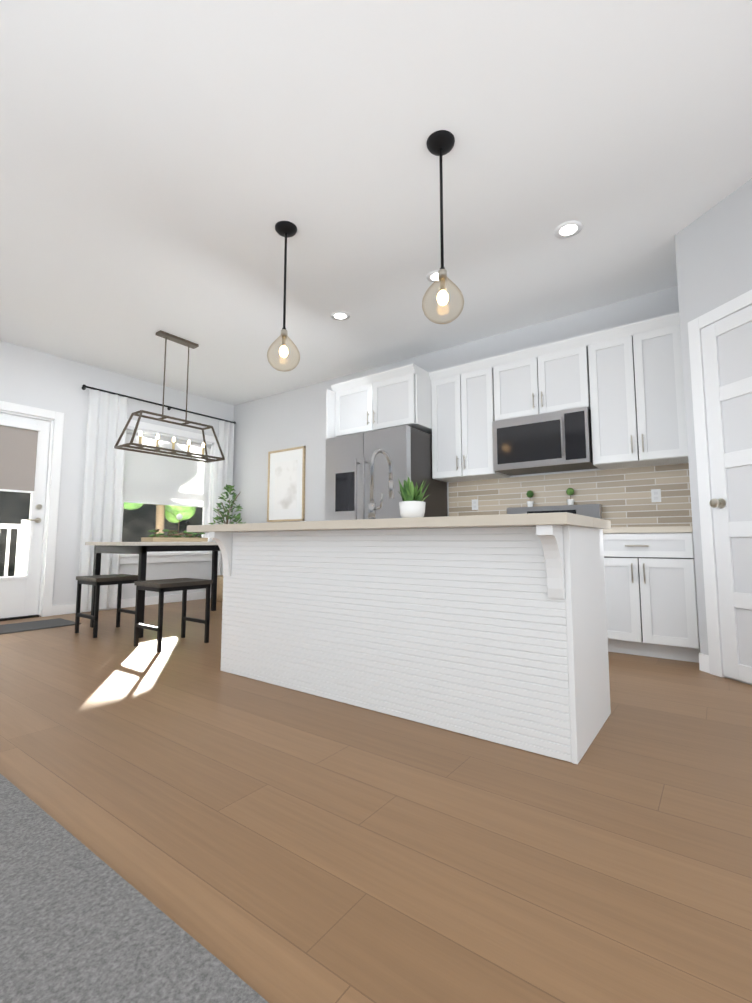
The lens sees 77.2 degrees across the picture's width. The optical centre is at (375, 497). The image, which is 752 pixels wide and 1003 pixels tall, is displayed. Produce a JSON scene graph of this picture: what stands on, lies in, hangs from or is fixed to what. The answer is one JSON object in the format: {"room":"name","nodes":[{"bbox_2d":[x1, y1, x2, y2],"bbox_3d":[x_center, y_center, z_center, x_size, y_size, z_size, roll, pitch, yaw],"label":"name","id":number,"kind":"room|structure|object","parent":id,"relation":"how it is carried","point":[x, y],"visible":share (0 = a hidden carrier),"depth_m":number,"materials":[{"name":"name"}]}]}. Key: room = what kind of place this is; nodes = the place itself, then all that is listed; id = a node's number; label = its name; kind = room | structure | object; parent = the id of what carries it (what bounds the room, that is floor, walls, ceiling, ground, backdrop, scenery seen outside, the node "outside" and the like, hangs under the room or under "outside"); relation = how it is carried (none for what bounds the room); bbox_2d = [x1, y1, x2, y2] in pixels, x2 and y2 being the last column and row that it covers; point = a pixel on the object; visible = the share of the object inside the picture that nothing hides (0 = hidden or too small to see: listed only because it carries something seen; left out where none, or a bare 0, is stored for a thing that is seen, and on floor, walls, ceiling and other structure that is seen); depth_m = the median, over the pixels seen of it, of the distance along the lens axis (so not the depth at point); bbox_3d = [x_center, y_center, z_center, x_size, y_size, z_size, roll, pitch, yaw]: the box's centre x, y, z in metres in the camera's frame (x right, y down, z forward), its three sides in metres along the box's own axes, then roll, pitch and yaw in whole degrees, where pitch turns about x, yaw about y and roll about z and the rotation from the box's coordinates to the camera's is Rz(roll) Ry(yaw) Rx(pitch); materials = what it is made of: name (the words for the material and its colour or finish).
{"room":"kitchen","nodes":[
{"label":"kitchen","id":0,"kind":"room"},
{"bbox_2d":[0,340,233,613],"bbox_3d":[-3.167,-0.112,5.386,0.150,2.740,3.810,-4,-7,36],"label":"wall","id":1,"kind":"structure","parent":0,"point":[35,378],"depth_m":5.14,"materials":[{"name":"white paint"}]},
{"bbox_2d":[0,413,49,618],"bbox_3d":[-3.667,0.161,4.586,0.104,2.006,0.760,-4,-7,36],"label":"door","id":2,"kind":"structure","parent":1,"relation":"attached to","point":[24,443],"depth_m":4.76,"materials":[{"name":"white wood"}]},
{"bbox_2d":[0,401,217,620],"bbox_3d":[-3.133,0.150,5.366,0.200,2.215,3.459,-4,-7,36],"label":"trim","id":3,"kind":"structure","parent":1,"relation":"in","point":[46,607],"depth_m":4.99,"materials":[{"name":"white painted wood"}]},
{"bbox_2d":[122,429,210,507],"bbox_3d":[-2.649,-0.344,6.046,0.050,0.875,1.160,-4,-7,36],"label":"window blind","id":4,"kind":"object","parent":3,"relation":"attached to","point":[156,479],"visible":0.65,"depth_m":5.99,"materials":[{"name":"white fabric"}]},
{"bbox_2d":[82,384,235,423],"bbox_3d":[-2.638,-1.150,5.992,0.102,0.040,2.035,-4,-7,36],"label":"curtain rod","id":5,"kind":"object","parent":1,"relation":"attached to","point":[84,386],"visible":0.85,"depth_m":5.78,"materials":[{"name":"black metal"}]},
{"bbox_2d":[78,389,127,610],"bbox_3d":[-3.047,0.013,5.267,0.091,2.421,0.420,-4,-7,36],"label":"curtain","id":6,"kind":"object","parent":5,"relation":"hanging from","point":[103,477],"visible":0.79,"depth_m":5.27,"materials":[{"name":"white fabric"}]},
{"bbox_2d":[215,421,233,574],"bbox_3d":[-2.109,0.131,6.545,0.092,2.421,0.240,-4,-7,36],"label":"curtain","id":7,"kind":"object","parent":5,"relation":"hanging from","point":[225,466],"visible":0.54,"depth_m":6.58,"materials":[{"name":"white fabric"}]},
{"bbox_2d":[0,598,751,1002],"bbox_3d":[-0.708,0.832,0.170,10.150,0.100,9.150,-4,-7,36],"label":"floor","id":8,"kind":"structure","parent":0,"point":[272,842],"depth_m":1.28,"materials":[{"name":"brown wood"}]},
{"bbox_2d":[0,618,80,634],"bbox_3d":[-3.177,1.147,4.175,0.480,0.010,0.840,-4,-7,36],"label":"door mat","id":9,"kind":"object","parent":8,"relation":"on","point":[28,626],"visible":1,"depth_m":4.25,"materials":[{"name":"grey fabric"}]},
{"bbox_2d":[75,574,137,637],"bbox_3d":[-2.275,0.901,4.008,0.380,0.470,0.380,-4,-7,36],"label":"stool","id":10,"kind":"object","parent":8,"relation":"on","point":[97,581],"visible":0.88,"depth_m":3.94,"materials":[{"name":"black metal"}]},
{"bbox_2d":[0,774,268,1002],"bbox_3d":[-2.217,0.798,0.423,4.080,0.014,2.970,-4,-7,36],"label":"living room rug","id":11,"kind":"object","parent":8,"relation":"on","point":[80,922],"depth_m":0.90,"materials":[{"name":"grey carpet"}]},
{"bbox_2d":[85,514,219,637],"bbox_3d":[-1.845,0.668,4.535,0.940,1.030,1.400,-4,-7,36],"label":"dining table","id":12,"kind":"object","parent":8,"relation":"on","point":[162,542],"visible":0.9,"depth_m":4.20,"materials":[{"name":"black metal"}]},
{"bbox_2d":[134,578,212,652],"bbox_3d":[-1.521,0.857,3.533,0.360,0.470,0.420,-4,-7,36],"label":"stool","id":13,"kind":"object","parent":8,"relation":"on","point":[161,586],"visible":1,"depth_m":3.47,"materials":[{"name":"black metal"}]},
{"bbox_2d":[208,484,245,601],"bbox_3d":[-1.952,0.573,6.165,0.489,1.520,0.539,-4,-7,36],"label":"plant","id":14,"kind":"object","parent":8,"relation":"on","point":[229,488],"visible":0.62,"depth_m":6.15,"materials":[{"name":"green plant"}]},
{"bbox_2d":[325,425,446,520],"bbox_3d":[0.083,0.298,4.602,0.950,1.780,0.811,-4,-7,36],"label":"fridge","id":15,"kind":"object","parent":8,"relation":"on","point":[407,449],"visible":0.4,"depth_m":4.36,"materials":[{"name":"silver metal"}]},
{"bbox_2d":[208,525,610,763],"bbox_3d":[0.025,0.580,2.433,2.000,0.820,0.725,-4,-7,36],"label":"kitchen island","id":16,"kind":"object","parent":8,"relation":"on","point":[492,628],"depth_m":1.99,"materials":[{"name":"white wood"}]},
{"bbox_2d":[187,513,606,532],"bbox_3d":[-0.058,0.152,2.486,2.210,0.041,0.680,-4,-7,36],"label":"island countertop","id":17,"kind":"structure","parent":16,"relation":"on","point":[461,522],"depth_m":1.93,"materials":[{"name":"beige stone"}]},
{"bbox_2d":[368,449,393,516],"bbox_3d":[0.042,-0.067,2.486,0.096,0.395,0.224,-4,-7,36],"label":"faucet","id":18,"kind":"object","parent":17,"relation":"on","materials":[{"name":"silver metal"}]},
{"bbox_2d":[396,475,430,521],"bbox_3d":[0.165,0.003,2.204,0.150,0.205,0.162,-4,-7,36],"label":"plant","id":19,"kind":"object","parent":17,"relation":"on","point":[412,505],"depth_m":2.16,"materials":[{"name":"green plant"}]},
{"bbox_2d":[507,488,601,518],"bbox_3d":[1.327,0.489,3.752,0.768,1.183,0.681,-4,-7,36],"label":"range","id":20,"kind":"object","parent":8,"relation":"on","point":[593,510],"visible":0.21,"depth_m":3.94,"materials":[{"name":"silver metal"}]},
{"bbox_2d":[603,532,699,662],"bbox_3d":[1.928,0.665,3.364,0.623,0.820,0.622,-4,-7,36],"label":"base cabinet","id":21,"kind":"object","parent":8,"relation":"on","point":[652,610],"depth_m":3.08,"materials":[{"name":"white wood"}]},
{"bbox_2d":[603,524,692,531],"bbox_3d":[1.925,0.237,3.399,0.623,0.040,0.632,-4,-7,36],"label":"countertop","id":22,"kind":"structure","parent":21,"relation":"on","point":[668,527],"depth_m":3.10,"materials":[{"name":"beige stone"}]},
{"bbox_2d":[0,0,751,404],"bbox_3d":[-0.708,-2.006,0.432,10.150,0.120,9.150,-4,-7,36],"label":"ceiling","id":23,"kind":"structure","parent":0,"point":[166,164],"depth_m":2.51,"materials":[{"name":"white paint"}]},
{"bbox_2d":[114,330,224,462],"bbox_3d":[-1.940,-0.986,4.559,0.302,1.148,0.962,-4,-7,36],"label":"chandelier","id":24,"kind":"object","parent":23,"relation":"hanging from","point":[188,344],"visible":1,"depth_m":4.50,"materials":[{"name":"brown metal"}]},
{"bbox_2d":[267,221,299,371],"bbox_3d":[-0.570,-1.246,2.942,0.200,0.930,0.200,-4,-7,36],"label":"pendant light","id":25,"kind":"object","parent":23,"relation":"hanging from","point":[286,229],"visible":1,"depth_m":2.94,"materials":[{"name":"black metal"}]},
{"bbox_2d":[331,311,349,320],"bbox_3d":[-0.314,-1.600,4.143,0.170,0.004,0.170,-4,-7,36],"label":"recessed light","id":26,"kind":"object","parent":23,"relation":"in","point":[339,315],"visible":1,"depth_m":4.13,"materials":[{"name":"white plastic"}]},
{"bbox_2d":[426,270,448,282],"bbox_3d":[0.462,-1.657,3.529,0.170,0.004,0.170,-4,-7,36],"label":"recessed light","id":27,"kind":"object","parent":23,"relation":"in","point":[432,276],"visible":0.67,"depth_m":3.52,"materials":[{"name":"white plastic"}]},
{"bbox_2d":[422,130,463,323],"bbox_3d":[0.321,-1.306,2.300,0.200,0.930,0.200,-4,-7,36],"label":"pendant light","id":28,"kind":"object","parent":23,"relation":"hanging from","point":[440,143],"visible":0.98,"depth_m":2.30,"materials":[{"name":"black metal"}]},
{"bbox_2d":[554,221,582,238],"bbox_3d":[1.224,-1.706,2.998,0.170,0.004,0.170,-4,-7,36],"label":"recessed light","id":29,"kind":"object","parent":23,"relation":"in","point":[568,229],"visible":1,"depth_m":2.99,"materials":[{"name":"white plastic"}]},
{"bbox_2d":[231,286,678,523],"bbox_3d":[0.229,-0.132,5.161,5.600,2.740,0.164,-4,-7,36],"label":"wall","id":30,"kind":"structure","parent":0,"point":[264,426],"depth_m":5.83,"materials":[{"name":"white paint"}]},
{"bbox_2d":[267,446,305,521],"bbox_3d":[-1.165,-0.168,6.082,0.670,0.940,0.026,-4,-7,36],"label":"picture frame","id":31,"kind":"object","parent":30,"relation":"attached to","point":[286,488],"visible":0.98,"depth_m":6.07,"materials":[{"name":"brown wood"}]},
{"bbox_2d":[333,364,432,437],"bbox_3d":[0.154,-0.898,4.813,0.970,0.540,0.620,-4,-7,36],"label":"upper cabinet","id":32,"kind":"object","parent":30,"relation":"attached to","point":[395,397],"depth_m":4.50,"materials":[{"name":"white wood"}]},
{"bbox_2d":[429,356,516,483],"bbox_3d":[0.903,-0.693,4.418,0.682,1.020,0.340,-4,-7,36],"label":"upper cabinet","id":33,"kind":"object","parent":30,"relation":"attached to","point":[466,397],"depth_m":4.28,"materials":[{"name":"white wood"}]},
{"bbox_2d":[501,336,576,419],"bbox_3d":[1.443,-0.954,4.045,0.771,0.570,0.340,-4,-7,36],"label":"upper cabinet","id":34,"kind":"object","parent":30,"relation":"attached to","point":[541,379],"depth_m":3.89,"materials":[{"name":"white wood"}]},
{"bbox_2d":[492,406,596,475],"bbox_3d":[1.412,-0.455,3.957,0.764,0.430,0.425,-4,-7,36],"label":"microwave","id":35,"kind":"object","parent":34,"relation":"attached to","point":[557,441],"visible":0.92,"depth_m":3.80,"materials":[{"name":"silver metal"}]},
{"bbox_2d":[577,312,688,471],"bbox_3d":[1.985,-0.766,3.630,0.688,1.020,0.340,-4,-7,36],"label":"upper cabinet","id":36,"kind":"object","parent":30,"relation":"attached to","point":[624,384],"depth_m":3.48,"materials":[{"name":"white wood"}]},
{"bbox_2d":[675,178,751,684],"bbox_3d":[3.428,-0.423,2.017,3.508,2.740,1.484,-4,-7,36],"label":"wall","id":37,"kind":"structure","parent":0,"point":[713,248],"depth_m":2.70,"materials":[{"name":"grey paint"}]},
{"label":"outside","id":38,"kind":"structure","parent":0,"visible":0},
{"bbox_2d":[0,491,202,576],"bbox_3d":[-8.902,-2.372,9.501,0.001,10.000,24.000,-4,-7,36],"label":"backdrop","id":39,"kind":"structure","parent":38,"point":[129,518],"depth_m":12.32,"materials":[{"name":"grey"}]},
{"bbox_2d":[123,502,195,535],"bbox_3d":[-3.790,0.082,8.126,1.336,2.900,1.686,-4,-7,36],"label":"tree","id":40,"kind":"object","parent":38,"point":[165,508],"depth_m":8.08,"materials":[{"name":"green plant"}]},
{"bbox_3d":[-4.231,1.338,5.416,1.740,0.100,7.500,-4,-7,36],"label":"deck","id":41,"kind":"object","parent":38,"visible":0},
{"bbox_2d":[0,520,28,576],"bbox_3d":[-5.196,0.746,5.371,0.100,1.070,2.100,-4,-7,36],"label":"railing","id":42,"kind":"object","parent":41,"relation":"on","point":[21,550],"depth_m":6.12,"materials":[{"name":"white wood"}]}
]}

